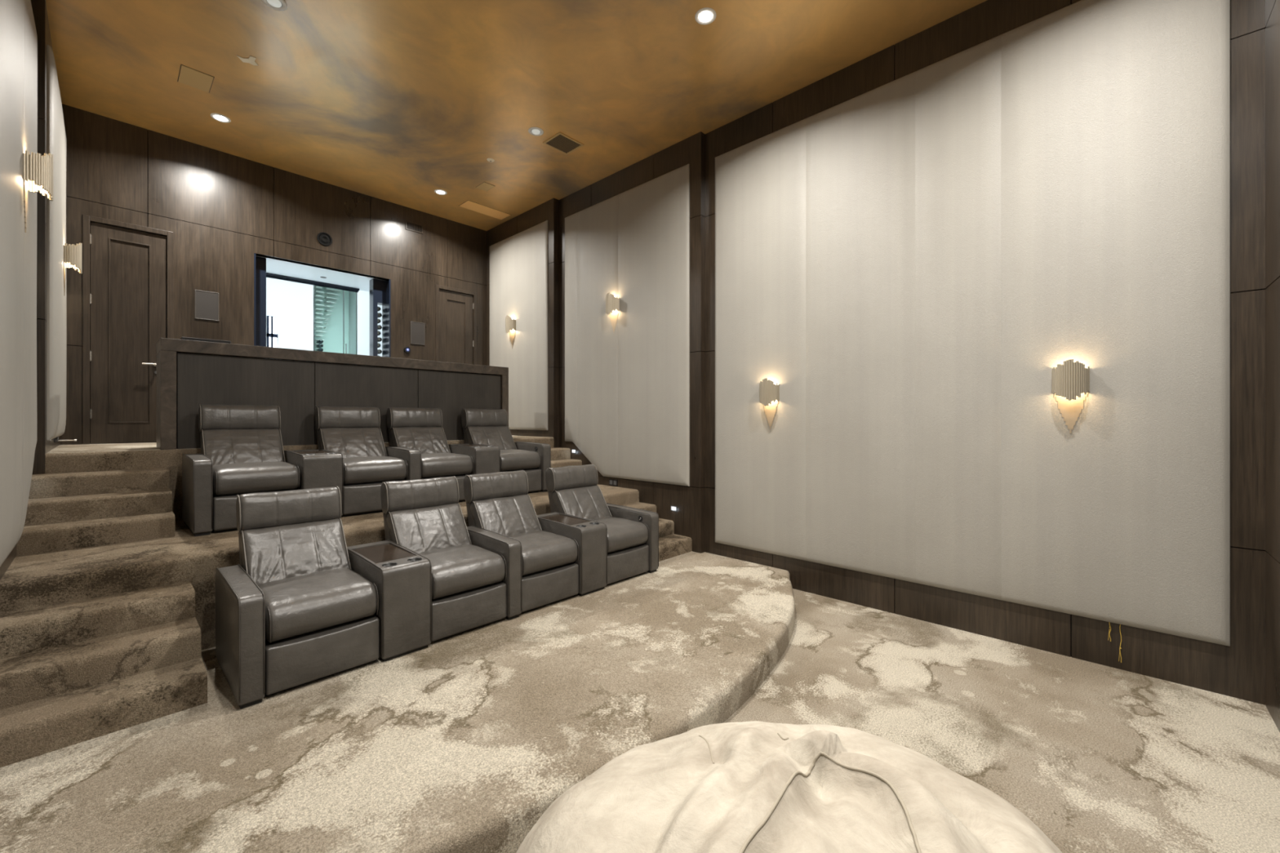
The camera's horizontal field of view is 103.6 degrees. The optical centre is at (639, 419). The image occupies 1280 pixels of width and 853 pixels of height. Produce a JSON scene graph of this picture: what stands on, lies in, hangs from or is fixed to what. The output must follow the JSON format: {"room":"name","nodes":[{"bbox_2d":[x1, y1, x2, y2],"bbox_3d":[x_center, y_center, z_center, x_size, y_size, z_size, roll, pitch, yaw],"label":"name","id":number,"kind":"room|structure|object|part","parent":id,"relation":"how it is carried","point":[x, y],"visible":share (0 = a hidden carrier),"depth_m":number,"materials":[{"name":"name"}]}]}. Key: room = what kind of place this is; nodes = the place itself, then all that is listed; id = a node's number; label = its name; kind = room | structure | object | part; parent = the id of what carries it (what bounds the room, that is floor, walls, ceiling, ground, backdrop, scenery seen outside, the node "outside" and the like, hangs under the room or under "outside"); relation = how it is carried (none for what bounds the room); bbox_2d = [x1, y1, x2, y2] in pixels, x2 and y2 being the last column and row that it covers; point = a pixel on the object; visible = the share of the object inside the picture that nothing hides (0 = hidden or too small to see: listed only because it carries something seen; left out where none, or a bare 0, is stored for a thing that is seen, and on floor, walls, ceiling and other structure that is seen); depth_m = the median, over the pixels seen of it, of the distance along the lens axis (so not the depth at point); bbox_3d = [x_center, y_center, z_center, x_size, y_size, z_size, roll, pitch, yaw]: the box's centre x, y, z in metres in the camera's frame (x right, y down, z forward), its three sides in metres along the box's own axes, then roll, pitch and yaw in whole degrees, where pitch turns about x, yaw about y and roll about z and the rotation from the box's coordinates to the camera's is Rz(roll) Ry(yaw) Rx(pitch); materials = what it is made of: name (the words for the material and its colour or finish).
{"room":"home theater","nodes":[
{"label":"home theater","id":0,"kind":"room"},
{"bbox_2d":[0,0,60,580],"bbox_3d":[-3.191,-0.825,2.185,9.018,5.209,0.403,0,0,45],"label":"wall","id":1,"kind":"structure","parent":0,"point":[43,446],"depth_m":4.08,"materials":[{"name":"brown wood"}]},
{"bbox_2d":[0,0,37,566],"bbox_3d":[-3.871,-1.143,3.120,2.405,3.915,0.073,0,0,43],"label":"fabric panel","id":2,"kind":"object","parent":1,"relation":"attached to","point":[18,33],"visible":0.93,"depth_m":2.91,"materials":[{"name":"beige fabric"}]},
{"bbox_2d":[22,150,53,232],"bbox_3d":[-3.863,-1.454,3.235,0.212,0.538,0.122,0,0,43],"label":"wall sconce","id":3,"kind":"object","parent":2,"relation":"attached to","point":[37,170],"visible":1,"depth_m":3.19,"materials":[{"name":"beige glass"}]},
{"bbox_3d":[-3.900,-1.410,3.195,0.187,0.450,0.008,0,0,43],"label":"plate","id":4,"kind":"part","parent":3,"relation":"part of","materials":[{"name":"beige"}]},
{"bbox_2d":[46,44,66,439],"bbox_3d":[-5.548,-1.472,4.808,1.730,3.295,0.063,0,0,43],"label":"fabric panel","id":5,"kind":"object","parent":1,"relation":"attached to","point":[56,140],"visible":0.94,"depth_m":4.27,"materials":[{"name":"beige fabric"}]},
{"bbox_2d":[63,243,82,293],"bbox_3d":[-5.537,-1.464,4.915,0.212,0.538,0.122,0,0,43],"label":"wall sconce","id":6,"kind":"object","parent":5,"relation":"attached to","point":[73,255],"visible":0.96,"depth_m":4.87,"materials":[{"name":"beige"}]},
{"bbox_3d":[-5.574,-1.420,4.875,0.187,0.450,0.008,0,0,43],"label":"plate","id":7,"kind":"part","parent":6,"relation":"part of","materials":[{"name":"beige"}]},
{"bbox_2d":[53,436,76,443],"bbox_3d":[-5.531,0.199,4.848,0.044,0.057,0.144,0,0,43],"label":"door stop","id":8,"kind":"object","parent":1,"relation":"attached to","point":[56,439],"visible":0.98,"depth_m":4.81,"materials":[{"name":"silver metal"}]},
{"bbox_2d":[60,103,486,444],"bbox_3d":[-4.587,-1.474,7.363,0.125,3.909,5.140,0,0,43],"label":"wall","id":9,"kind":"structure","parent":0,"point":[220,209],"depth_m":6.56,"materials":[{"name":"brown wood"}]},
{"bbox_2d":[82,214,173,444],"bbox_3d":[-5.938,-0.995,5.863,0.165,2.550,0.739,0,0,43],"label":"door","id":10,"kind":"structure","parent":9,"relation":"in","point":[127,268],"depth_m":5.83,"materials":[{"name":"brown wood"}]},
{"bbox_3d":[-5.793,-0.650,5.962,0.089,0.054,0.152,0,0,43],"label":"handle","id":11,"kind":"part","parent":10,"relation":"part of","materials":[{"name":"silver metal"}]},
{"bbox_2d":[195,289,218,320],"bbox_3d":[-5.454,-1.430,6.343,0.012,0.360,0.233,0,0,43],"label":"wall speaker","id":12,"kind":"object","parent":9,"relation":"attached to","point":[206,303],"visible":1,"depth_m":6.34,"materials":[{"name":"fabric"}]},
{"bbox_2d":[253,253,391,357],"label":"window","id":13,"kind":"structure","parent":9,"relation":"in","point":[380,290],"depth_m":7.82,"materials":[{"name":"black metal"}]},
{"bbox_2d":[316,231,332,245],"bbox_3d":[-4.562,-2.606,7.288,0.014,0.194,0.194,0,0,43],"label":"speaker","id":14,"kind":"object","parent":9,"relation":"attached to","point":[323,238],"visible":1,"depth_m":7.29,"materials":[{"name":"black plastic"}]},
{"bbox_2d":[404,346,410,353],"bbox_3d":[-3.756,-1.120,8.132,0.032,0.104,0.104,0,0,43],"label":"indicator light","id":15,"kind":"object","parent":9,"relation":"attached to","point":[406,349],"visible":1,"depth_m":8.12,"materials":[{"name":"black plastic"}]},
{"bbox_2d":[405,220,422,233],"bbox_3d":[-3.685,-3.134,8.220,0.014,0.140,0.280,0,0,43],"label":"air vent","id":16,"kind":"object","parent":9,"relation":"in","point":[411,226],"visible":1,"depth_m":8.22,"materials":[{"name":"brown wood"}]},
{"bbox_2d":[410,321,425,345],"bbox_3d":[-3.647,-1.407,8.262,0.012,0.365,0.234,0,0,43],"label":"wall speaker","id":17,"kind":"object","parent":9,"relation":"attached to","point":[417,329],"visible":1,"depth_m":8.26,"materials":[{"name":"fabric"}]},
{"bbox_2d":[435,284,476,364],"bbox_3d":[-3.199,-0.995,8.771,0.165,2.550,0.750,0,0,43],"label":"door","id":18,"kind":"structure","parent":9,"relation":"in","point":[455,308],"depth_m":8.79,"materials":[{"name":"brown wood"}]},
{"bbox_2d":[44,435,554,520],"bbox_3d":[-3.876,0.610,6.693,2.180,0.660,5.100,0,0,43],"label":"floor","id":19,"kind":"structure","parent":0,"point":[61,459],"depth_m":4.56,"materials":[{"name":"brown carpet"}]},
{"bbox_2d":[156,337,508,449],"bbox_3d":[-3.339,-0.233,6.118,0.550,1.025,3.637,0,0,43],"label":"half wall","id":20,"kind":"structure","parent":19,"relation":"on","point":[190,374],"depth_m":5.42,"materials":[{"name":"black wood"}]},
{"bbox_3d":[-4.548,-0.174,4.834,0.550,0.909,0.109,0,0,43],"label":"panel","id":21,"kind":"part","parent":20,"relation":"part of","materials":[{"name":"brown wood"}]},
{"bbox_2d":[179,337,231,343],"bbox_3d":[-4.412,-0.776,5.117,0.140,0.062,0.380,0,0,43],"label":"soundbar","id":22,"kind":"object","parent":20,"relation":"on","point":[181,338],"visible":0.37,"depth_m":5.06,"materials":[{"name":"black plastic"}]},
{"bbox_3d":[-3.959,-0.171,5.127,0.025,0.901,1.110,0,0,43],"label":"panel","id":23,"kind":"part","parent":20,"relation":"part of","materials":[{"name":"brown wood"}]},
{"bbox_2d":[156,337,508,375],"bbox_3d":[-3.339,-0.688,6.118,0.550,0.115,3.637,0,0,43],"label":"countertop","id":24,"kind":"structure","parent":20,"relation":"on","point":[177,345],"depth_m":5.49,"materials":[{"name":"brown wood"}]},
{"bbox_3d":[-3.191,-0.171,5.943,0.025,0.901,1.120,0,0,43],"label":"panel","id":25,"kind":"part","parent":20,"relation":"part of","materials":[{"name":"brown wood"}]},
{"bbox_3d":[-2.402,-0.171,6.781,0.025,0.901,1.170,0,0,43],"label":"panel","id":26,"kind":"part","parent":20,"relation":"part of","materials":[{"name":"brown wood"}]},
{"bbox_3d":[-2.127,-0.174,7.405,0.550,0.909,0.101,0,0,43],"label":"panel","id":27,"kind":"part","parent":20,"relation":"part of","materials":[{"name":"brown wood"}]},
{"bbox_2d":[0,484,639,650],"bbox_3d":[-2.480,1.270,5.389,1.800,0.660,5.286,0,0,43],"label":"floor","id":28,"kind":"structure","parent":0,"point":[33,580],"depth_m":3.46,"materials":[{"name":"brown carpet"}]},
{"bbox_2d":[16,467,175,555],"bbox_3d":[-4.322,0.693,4.046,0.840,0.495,0.805,0,0,43],"label":"flight","id":29,"kind":"object","parent":28,"relation":"on","point":[80,509],"visible":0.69,"depth_m":3.92,"materials":[{"name":"brown carpet"}]},
{"bbox_2d":[182,404,299,536],"bbox_3d":[-3.663,0.400,4.616,1.011,1.080,0.740,0,0,43],"label":"recliner","id":30,"kind":"object","parent":28,"relation":"on","point":[242,451],"visible":0.96,"depth_m":4.47,"materials":[{"name":"grey leather"}]},
{"bbox_3d":[-3.820,0.617,4.338,0.850,0.597,0.119,0,0,43],"label":"armrest","id":31,"kind":"part","parent":30,"relation":"part of","materials":[{"name":"grey leather"}]},
{"bbox_3d":[-3.763,0.341,4.794,0.379,0.490,0.602,0,0,43],"label":"backrest","id":32,"kind":"part","parent":30,"relation":"part of","materials":[{"name":"grey leather"}]},
{"bbox_3d":[-3.503,0.517,4.549,0.682,0.245,0.610,0,0,43],"label":"seat","id":33,"kind":"part","parent":30,"relation":"part of","materials":[{"name":"grey leather"}]},
{"bbox_2d":[284,448,342,515],"bbox_3d":[-3.235,0.627,4.949,0.855,0.627,0.324,0,0,43],"label":"console table","id":34,"kind":"object","parent":28,"relation":"on","point":[318,468],"visible":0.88,"depth_m":4.68,"materials":[{"name":"grey leather"}]},
{"bbox_3d":[-3.250,0.333,4.963,0.511,0.014,0.276,0,0,43],"label":"tray lid","id":35,"kind":"part","parent":34,"relation":"part of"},
{"bbox_2d":[315,406,421,516],"bbox_3d":[-2.929,0.400,5.395,1.011,1.080,0.737,0,0,43],"label":"recliner","id":36,"kind":"object","parent":28,"relation":"on","point":[355,433],"visible":0.85,"depth_m":5.30,"materials":[{"name":"grey leather"}]},
{"bbox_3d":[-3.113,0.339,5.486,0.378,0.490,0.602,0,0,43],"label":"backrest","id":37,"kind":"part","parent":36,"relation":"part of","materials":[{"name":"grey leather"}]},
{"bbox_3d":[-2.852,0.517,5.241,0.682,0.245,0.610,0,0,43],"label":"seat","id":38,"kind":"part","parent":36,"relation":"part of","materials":[{"name":"grey leather"}]},
{"bbox_3d":[-2.662,0.617,5.568,0.850,0.597,0.119,0,0,43],"label":"armrest","id":39,"kind":"part","parent":36,"relation":"part of","materials":[{"name":"grey leather"}]},
{"bbox_2d":[386,407,473,502],"bbox_3d":[-2.465,0.399,5.889,1.008,1.081,0.618,0,0,43],"label":"recliner","id":40,"kind":"object","parent":28,"relation":"on","point":[419,428],"visible":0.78,"depth_m":5.91,"materials":[{"name":"grey leather"}]},
{"bbox_3d":[-2.607,0.340,6.023,0.381,0.491,0.602,0,0,43],"label":"backrest","id":41,"kind":"part","parent":40,"relation":"part of","materials":[{"name":"grey leather"}]},
{"bbox_3d":[-2.346,0.517,5.777,0.682,0.246,0.610,0,0,43],"label":"seat","id":42,"kind":"part","parent":40,"relation":"part of","materials":[{"name":"grey leather"}]},
{"bbox_2d":[448,443,500,475],"bbox_3d":[-2.082,0.627,6.174,0.855,0.627,0.314,0,0,43],"label":"console table","id":43,"kind":"object","parent":28,"relation":"on","point":[486,458],"visible":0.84,"depth_m":5.90,"materials":[{"name":"grey leather"}]},
{"bbox_3d":[-2.097,0.333,6.188,0.511,0.014,0.266,0,0,43],"label":"tray lid","id":44,"kind":"part","parent":43,"relation":"part of","materials":[{"name":"grey leather"}]},
{"bbox_2d":[461,408,551,493],"bbox_3d":[-1.778,0.400,6.617,1.011,1.079,0.740,0,0,43],"label":"recliner","id":45,"kind":"object","parent":28,"relation":"on","point":[480,426],"visible":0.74,"depth_m":6.56,"materials":[{"name":"grey leather"}]},
{"bbox_3d":[-1.963,0.339,6.708,0.378,0.488,0.602,0,0,43],"label":"backrest","id":46,"kind":"part","parent":45,"relation":"part of","materials":[{"name":"grey leather"}]},
{"bbox_3d":[-1.702,0.517,6.462,0.682,0.245,0.610,0,0,43],"label":"seat","id":47,"kind":"part","parent":45,"relation":"part of","materials":[{"name":"grey leather"}]},
{"bbox_3d":[-1.510,0.617,6.791,0.850,0.597,0.119,0,0,43],"label":"armrest","id":48,"kind":"part","parent":45,"relation":"part of","materials":[{"name":"grey leather"}]},
{"bbox_2d":[551,447,582,467],"bbox_3d":[-1.270,0.693,7.286,0.840,0.495,0.866,0,0,43],"label":"flight","id":49,"kind":"object","parent":28,"relation":"on","point":[560,457],"visible":0.26,"depth_m":7.47,"materials":[{"name":"brown carpet"}]},
{"bbox_2d":[266,277,382,356],"bbox_3d":[-5.691,-1.345,8.587,3.140,3.450,5.300,0,0,43],"label":"wall","id":50,"kind":"structure","parent":0,"point":[291,303],"depth_m":9.34,"materials":[{"name":"grey paint"}]},
{"bbox_2d":[266,315,277,347],"bbox_3d":[-6.617,-0.730,9.048,0.100,2.220,0.160,0,0,43],"label":"window","id":51,"kind":"structure","parent":50,"relation":"in","point":[271,322],"depth_m":9.04,"materials":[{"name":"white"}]},
{"bbox_3d":[-6.646,-0.730,9.075,0.020,2.220,0.160,0,0,43],"label":"pane","id":52,"kind":"part","parent":51,"relation":"part of","materials":[{"name":"white"}]},
{"bbox_2d":[0,551,795,852],"bbox_3d":[-0.811,1.690,3.815,3.088,0.180,5.453,0,0,43],"label":"platform","id":53,"kind":"structure","parent":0,"point":[460,743],"depth_m":2.56,"materials":[{"name":"beige carpet"}]},
{"bbox_2d":[0,581,207,768],"bbox_3d":[-3.044,1.353,2.850,0.900,0.495,0.815,0,0,43],"label":"flight","id":54,"kind":"object","parent":53,"relation":"on","point":[73,673],"visible":1,"depth_m":2.74,"materials":[{"name":"brown carpet"}]},
{"bbox_2d":[215,486,379,709],"bbox_3d":[-2.306,1.059,3.365,1.011,1.082,0.740,0,0,43],"label":"recliner","id":55,"kind":"object","parent":53,"relation":"on","point":[294,612],"visible":1,"depth_m":3.17,"materials":[{"name":"grey leather"}]},
{"bbox_3d":[-2.463,1.276,3.087,0.850,0.597,0.119,0,0,43],"label":"armrest","id":56,"kind":"part","parent":55,"relation":"part of","materials":[{"name":"grey leather"}]},
{"bbox_3d":[-2.406,1.000,3.544,0.380,0.490,0.602,0,0,43],"label":"backrest","id":57,"kind":"part","parent":55,"relation":"part of","materials":[{"name":"grey leather"}]},
{"bbox_3d":[-2.146,1.177,3.299,0.682,0.246,0.610,0,0,43],"label":"seat","id":58,"kind":"part","parent":55,"relation":"part of","materials":[{"name":"grey leather"}]},
{"bbox_2d":[346,539,431,662],"bbox_3d":[-1.879,1.287,3.699,0.855,0.627,0.324,0,0,43],"label":"console armrest","id":59,"kind":"object","parent":53,"relation":"on","point":[402,577],"visible":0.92,"depth_m":3.44,"materials":[{"name":"grey leather"}]},
{"bbox_3d":[-1.893,0.993,3.713,0.511,0.014,0.276,0,0,43],"label":"tray lid","id":60,"kind":"part","parent":59,"relation":"part of","materials":[{"name":"brown wood"}]},
{"bbox_2d":[380,475,521,643],"bbox_3d":[-1.572,1.059,4.145,1.011,1.082,0.737,0,0,43],"label":"recliner","id":61,"kind":"object","parent":53,"relation":"on","point":[477,572],"visible":0.83,"depth_m":4.03,"materials":[{"name":"grey leather"}]},
{"bbox_3d":[-1.756,0.999,4.236,0.376,0.488,0.602,0,0,43],"label":"backrest","id":62,"kind":"part","parent":61,"relation":"part of","materials":[{"name":"grey leather"}]},
{"bbox_3d":[-1.495,1.177,3.990,0.682,0.246,0.610,0,0,43],"label":"seat","id":63,"kind":"part","parent":61,"relation":"part of","materials":[{"name":"grey leather"}]},
{"bbox_3d":[-1.305,1.276,4.317,0.850,0.597,0.119,0,0,43],"label":"armrest","id":64,"kind":"part","parent":61,"relation":"part of","materials":[{"name":"grey leather"}]},
{"bbox_2d":[463,470,578,613],"bbox_3d":[-1.109,1.059,4.639,1.008,1.081,0.618,0,0,43],"label":"recliner","id":65,"kind":"object","parent":53,"relation":"on","point":[499,502],"visible":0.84,"depth_m":4.56,"materials":[{"name":"grey leather"}]},
{"bbox_3d":[-1.251,0.999,4.773,0.378,0.491,0.602,0,0,43],"label":"backrest","id":66,"kind":"part","parent":65,"relation":"part of","materials":[{"name":"grey leather"}]},
{"bbox_3d":[-0.990,1.177,4.527,0.682,0.246,0.610,0,0,43],"label":"seat","id":67,"kind":"part","parent":65,"relation":"part of","materials":[{"name":"grey leather"}]},
{"bbox_2d":[536,511,607,595],"bbox_3d":[-0.725,1.287,4.924,0.855,0.627,0.314,0,0,43],"label":"console armrest","id":68,"kind":"object","parent":53,"relation":"on","point":[591,536],"visible":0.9,"depth_m":4.66,"materials":[{"name":"grey leather"}]},
{"bbox_3d":[-0.740,0.993,4.937,0.511,0.014,0.266,0,0,43],"label":"tray lid","id":69,"kind":"part","parent":68,"relation":"part of","materials":[{"name":"brown wood"}]},
{"bbox_2d":[545,464,658,585],"bbox_3d":[-0.421,1.059,5.367,1.011,1.083,0.740,0,0,43],"label":"recliner","id":70,"kind":"object","parent":53,"relation":"on","point":[633,534],"visible":0.77,"depth_m":5.28,"materials":[{"name":"grey leather"}]},
{"bbox_3d":[-0.605,1.001,5.456,0.380,0.490,0.602,0,0,43],"label":"backrest","id":71,"kind":"part","parent":70,"relation":"part of","materials":[{"name":"grey leather"}]},
{"bbox_3d":[-0.345,1.177,5.211,0.682,0.245,0.610,0,0,43],"label":"seat","id":72,"kind":"part","parent":70,"relation":"part of","materials":[{"name":"grey leather"}]},
{"bbox_3d":[-0.153,1.276,5.541,0.850,0.597,0.119,0,0,43],"label":"armrest","id":73,"kind":"part","parent":70,"relation":"part of","materials":[{"name":"grey leather"}]},
{"bbox_2d":[622,502,692,561],"bbox_3d":[0.004,1.353,6.086,0.900,0.495,0.866,0,0,43],"label":"flight","id":74,"kind":"object","parent":53,"relation":"on","point":[671,544],"visible":0.36,"depth_m":6.06,"materials":[{"name":"brown carpet"}]},
{"bbox_2d":[45,0,986,231],"bbox_3d":[-1.243,-3.489,4.223,9.300,0.120,6.153,0,0,43],"label":"ceiling","id":75,"kind":"structure","parent":0,"point":[399,102],"depth_m":5.01,"materials":[{"name":"brown paint"}]},
{"bbox_2d":[177,64,214,93],"bbox_3d":[-4.478,-3.426,5.076,0.360,0.006,0.250,0,0,43],"label":"access panel","id":76,"kind":"object","parent":75,"relation":"attached to","point":[188,76],"visible":1,"depth_m":5.07,"materials":[{"name":"brown metal"}]},
{"bbox_2d":[210,112,231,122],"bbox_3d":[-4.770,-3.425,5.729,0.180,0.008,0.180,0,0,43],"label":"recessed light","id":77,"kind":"object","parent":75,"relation":"in","point":[220,117],"visible":1,"depth_m":5.72,"materials":[{"name":"white"}]},
{"bbox_2d":[236,54,257,65],"bbox_3d":[-3.732,-3.425,4.798,0.160,0.006,0.140,0,0,-18],"label":"paper scrap","id":78,"kind":"object","parent":75,"relation":"attached to","point":[251,60],"visible":1,"depth_m":4.80,"materials":[{"name":"beige"}]},
{"bbox_2d":[262,0,287,10],"bbox_3d":[-3.003,-3.425,4.133,0.180,0.036,0.180,0,0,43],"label":"recessed light","id":79,"kind":"object","parent":75,"relation":"in","point":[279,5],"visible":1,"depth_m":4.15,"materials":[{"name":"white metal"}]},
{"bbox_3d":[-3.003,-3.425,4.133,0.104,0.036,0.104,0,0,43],"label":"bulb","id":80,"kind":"part","parent":79,"relation":"part of","materials":[{"name":"clear glass"}]},
{"bbox_2d":[434,189,447,195],"bbox_3d":[-3.008,-3.425,7.599,0.180,0.008,0.180,0,0,43],"label":"recessed light","id":81,"kind":"object","parent":75,"relation":"in","point":[441,192],"visible":1,"depth_m":7.60,"materials":[{"name":"white"}]},
{"bbox_2d":[459,200,511,219],"bbox_3d":[-2.537,-3.426,8.268,0.310,0.006,0.780,0,0,43],"label":"access panel","id":82,"kind":"object","parent":75,"relation":"attached to","point":[470,205],"visible":1,"depth_m":8.25,"materials":[{"name":"brown metal"}]},
{"bbox_2d":[475,182,495,191],"bbox_3d":[-2.278,-3.426,7.420,0.250,0.006,0.180,0,0,43],"label":"access panel","id":83,"kind":"object","parent":75,"relation":"attached to","point":[485,186],"visible":1,"depth_m":7.41,"materials":[{"name":"brown metal"}]},
{"bbox_2d":[486,158,494,162],"bbox_3d":[-1.975,-3.421,6.661,0.100,0.016,0.100,0,0,43],"label":"cap","id":84,"kind":"object","parent":75,"relation":"attached to","point":[491,160],"visible":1,"depth_m":6.65,"materials":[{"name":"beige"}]},
{"bbox_2d":[528,126,543,135],"bbox_3d":[-1.239,-3.425,5.998,0.180,0.036,0.180,0,0,43],"label":"recessed light","id":85,"kind":"object","parent":75,"relation":"in","point":[534,131],"visible":1,"depth_m":5.98,"materials":[{"name":"white metal"}]},
{"bbox_3d":[-1.239,-3.425,5.998,0.104,0.036,0.104,0,0,43],"label":"bulb","id":86,"kind":"part","parent":85,"relation":"part of","materials":[{"name":"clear glass"}]},
{"bbox_2d":[542,131,583,155],"bbox_3d":[-0.952,-3.423,6.261,0.340,0.012,0.380,0,0,43],"label":"ceiling vent","id":87,"kind":"object","parent":75,"relation":"in","point":[561,142],"visible":1,"depth_m":6.25,"materials":[{"name":"brown metal"}]},
{"bbox_2d":[694,7,715,24],"bbox_3d":[0.558,-3.425,4.282,0.180,0.008,0.180,0,0,43],"label":"recessed light","id":88,"kind":"object","parent":75,"relation":"in","point":[705,15],"visible":1,"depth_m":4.28,"materials":[{"name":"white"}]},
{"bbox_2d":[486,0,1265,705],"bbox_3d":[0.671,-0.825,6.286,9.018,5.209,0.411,0,0,42],"label":"wall","id":89,"kind":"structure","parent":0,"point":[1237,670],"depth_m":4.15,"materials":[{"name":"brown wood"}]},
{"bbox_2d":[489,220,547,430],"bbox_3d":[-2.090,-1.472,8.479,1.730,3.295,0.050,0,0,43],"label":"fabric panel","id":90,"kind":"object","parent":89,"relation":"attached to","point":[518,263],"visible":0.78,"depth_m":8.29,"materials":[{"name":"beige fabric"}]},
{"bbox_2d":[505,315,515,348],"bbox_3d":[-2.191,-1.464,8.467,0.212,0.538,0.122,0,0,43],"label":"wall sconce","id":91,"kind":"object","parent":90,"relation":"attached to","point":[510,324],"visible":1,"depth_m":8.42,"materials":[{"name":"beige"}]},
{"bbox_3d":[-2.153,-1.420,8.507,0.187,0.450,0.008,0,0,43],"label":"plate","id":92,"kind":"part","parent":91,"relation":"part of","materials":[{"name":"beige glass"}]},
{"bbox_2d":[571,448,576,453],"bbox_3d":[-1.002,0.486,7.623,0.096,0.060,0.006,0,0,43],"label":"step light","id":93,"kind":"object","parent":89,"relation":"attached to","point":[573,451],"visible":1,"depth_m":7.62,"materials":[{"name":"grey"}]},
{"bbox_2d":[608,479,617,486],"bbox_3d":[-0.375,0.886,7.032,0.170,0.090,0.008,0,0,43],"label":"wall outlet","id":94,"kind":"object","parent":89,"relation":"attached to","point":[611,482],"visible":1,"depth_m":7.03,"materials":[{"name":"black plastic"}]},
{"bbox_2d":[564,163,689,486],"bbox_3d":[-0.291,-1.143,6.922,2.405,3.915,0.051,0,0,43],"label":"fabric panel","id":95,"kind":"object","parent":89,"relation":"attached to","point":[627,388],"visible":1,"depth_m":6.70,"materials":[{"name":"beige fabric"}]},
{"bbox_2d":[605,293,619,331],"bbox_3d":[-0.396,-1.454,6.916,0.212,0.538,0.122,0,0,43],"label":"wall sconce","id":96,"kind":"object","parent":95,"relation":"attached to","point":[612,304],"visible":1,"depth_m":6.88,"materials":[{"name":"beige"}]},
{"bbox_3d":[-0.359,-1.410,6.956,0.187,0.450,0.008,0,0,43],"label":"plate","id":97,"kind":"part","parent":96,"relation":"part of","materials":[{"name":"beige glass"}]},
{"bbox_2d":[671,506,676,511],"bbox_3d":[0.422,1.116,6.282,0.096,0.060,0.006,0,0,43],"label":"step light","id":98,"kind":"object","parent":89,"relation":"attached to","point":[673,508],"visible":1,"depth_m":6.28,"materials":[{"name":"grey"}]},
{"bbox_2d":[715,0,1230,646],"bbox_3d":[2.322,-0.818,4.574,3.970,4.545,0.051,0,0,43],"label":"fabric panel","id":99,"kind":"object","parent":89,"relation":"attached to","point":[912,260],"visible":0.99,"depth_m":4.01,"materials":[{"name":"beige fabric"}]},
{"bbox_2d":[759,377,779,428],"bbox_3d":[1.363,-0.164,5.371,0.212,0.538,0.122,0,0,43],"label":"wall sconce","id":100,"kind":"object","parent":99,"relation":"attached to","point":[769,393],"visible":1,"depth_m":5.34,"materials":[{"name":"beige"}]},
{"bbox_3d":[1.401,-0.120,5.411,0.187,0.450,0.008,0,0,43],"label":"plate","id":101,"kind":"part","parent":100,"relation":"part of","materials":[{"name":"beige"}]},
{"bbox_2d":[1052,359,1089,433],"bbox_3d":[3.151,-0.164,3.688,0.212,0.538,0.122,0,0,43],"label":"wall sconce","id":102,"kind":"object","parent":99,"relation":"attached to","point":[1071,380],"visible":1,"depth_m":3.68,"materials":[{"name":"beige metal"}]},
{"bbox_3d":[3.188,-0.120,3.728,0.187,0.450,0.008,0,0,43],"label":"plate","id":103,"kind":"part","parent":102,"relation":"part of","materials":[{"name":"beige"}]},
{"bbox_2d":[1107,622,1111,641],"bbox_3d":[3.371,1.520,3.615,0.009,0.150,0.015,0,0,-24],"label":"thread","id":104,"kind":"object","parent":99,"relation":"hanging from","point":[1108,622],"visible":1,"depth_m":3.61,"materials":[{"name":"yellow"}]},
{"bbox_2d":[1118,624,1121,662],"bbox_3d":[3.411,1.589,3.577,0.009,0.278,0.015,0,0,-24],"label":"thread","id":105,"kind":"object","parent":99,"relation":"hanging from","point":[1120,624],"visible":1,"depth_m":3.58,"materials":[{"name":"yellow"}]},
{"bbox_2d":[723,588,1279,852],"bbox_3d":[0.744,1.780,2.321,3.900,0.001,6.200,0,0,43],"label":"floor","id":106,"kind":"structure","parent":0,"point":[1100,758],"depth_m":2.92,"materials":[{"name":"beige carpet"}]},
{"bbox_2d":[516,720,1062,852],"bbox_3d":[0.436,1.393,1.404,1.844,0.771,1.500,0,0,0],"label":"bean bag","id":107,"kind":"object","parent":106,"relation":"on","point":[744,787],"visible":1,"depth_m":1.43,"materials":[{"name":"beige fabric"}]},
{"bbox_2d":[1263,0,1279,732],"bbox_3d":[2.063,-0.825,1.109,0.116,5.209,6.053,0,0,43],"label":"wall","id":108,"kind":"structure","parent":0,"point":[1272,28],"depth_m":2.99,"materials":[{"name":"brown wood"}]},
{"bbox_3d":[-5.691,0.430,8.587,3.140,0.100,5.300,0,0,43],"label":"floor","id":109,"kind":"structure","parent":0,"visible":0},
{"bbox_2d":[313,284,356,354],"bbox_3d":[-6.075,-1.275,9.938,0.568,3.290,0.750,0,0,43],"label":"wine cabinet","id":110,"kind":"object","parent":109,"relation":"on","point":[335,310],"visible":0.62,"depth_m":9.77,"materials":[{"name":"green glass"}]}
]}

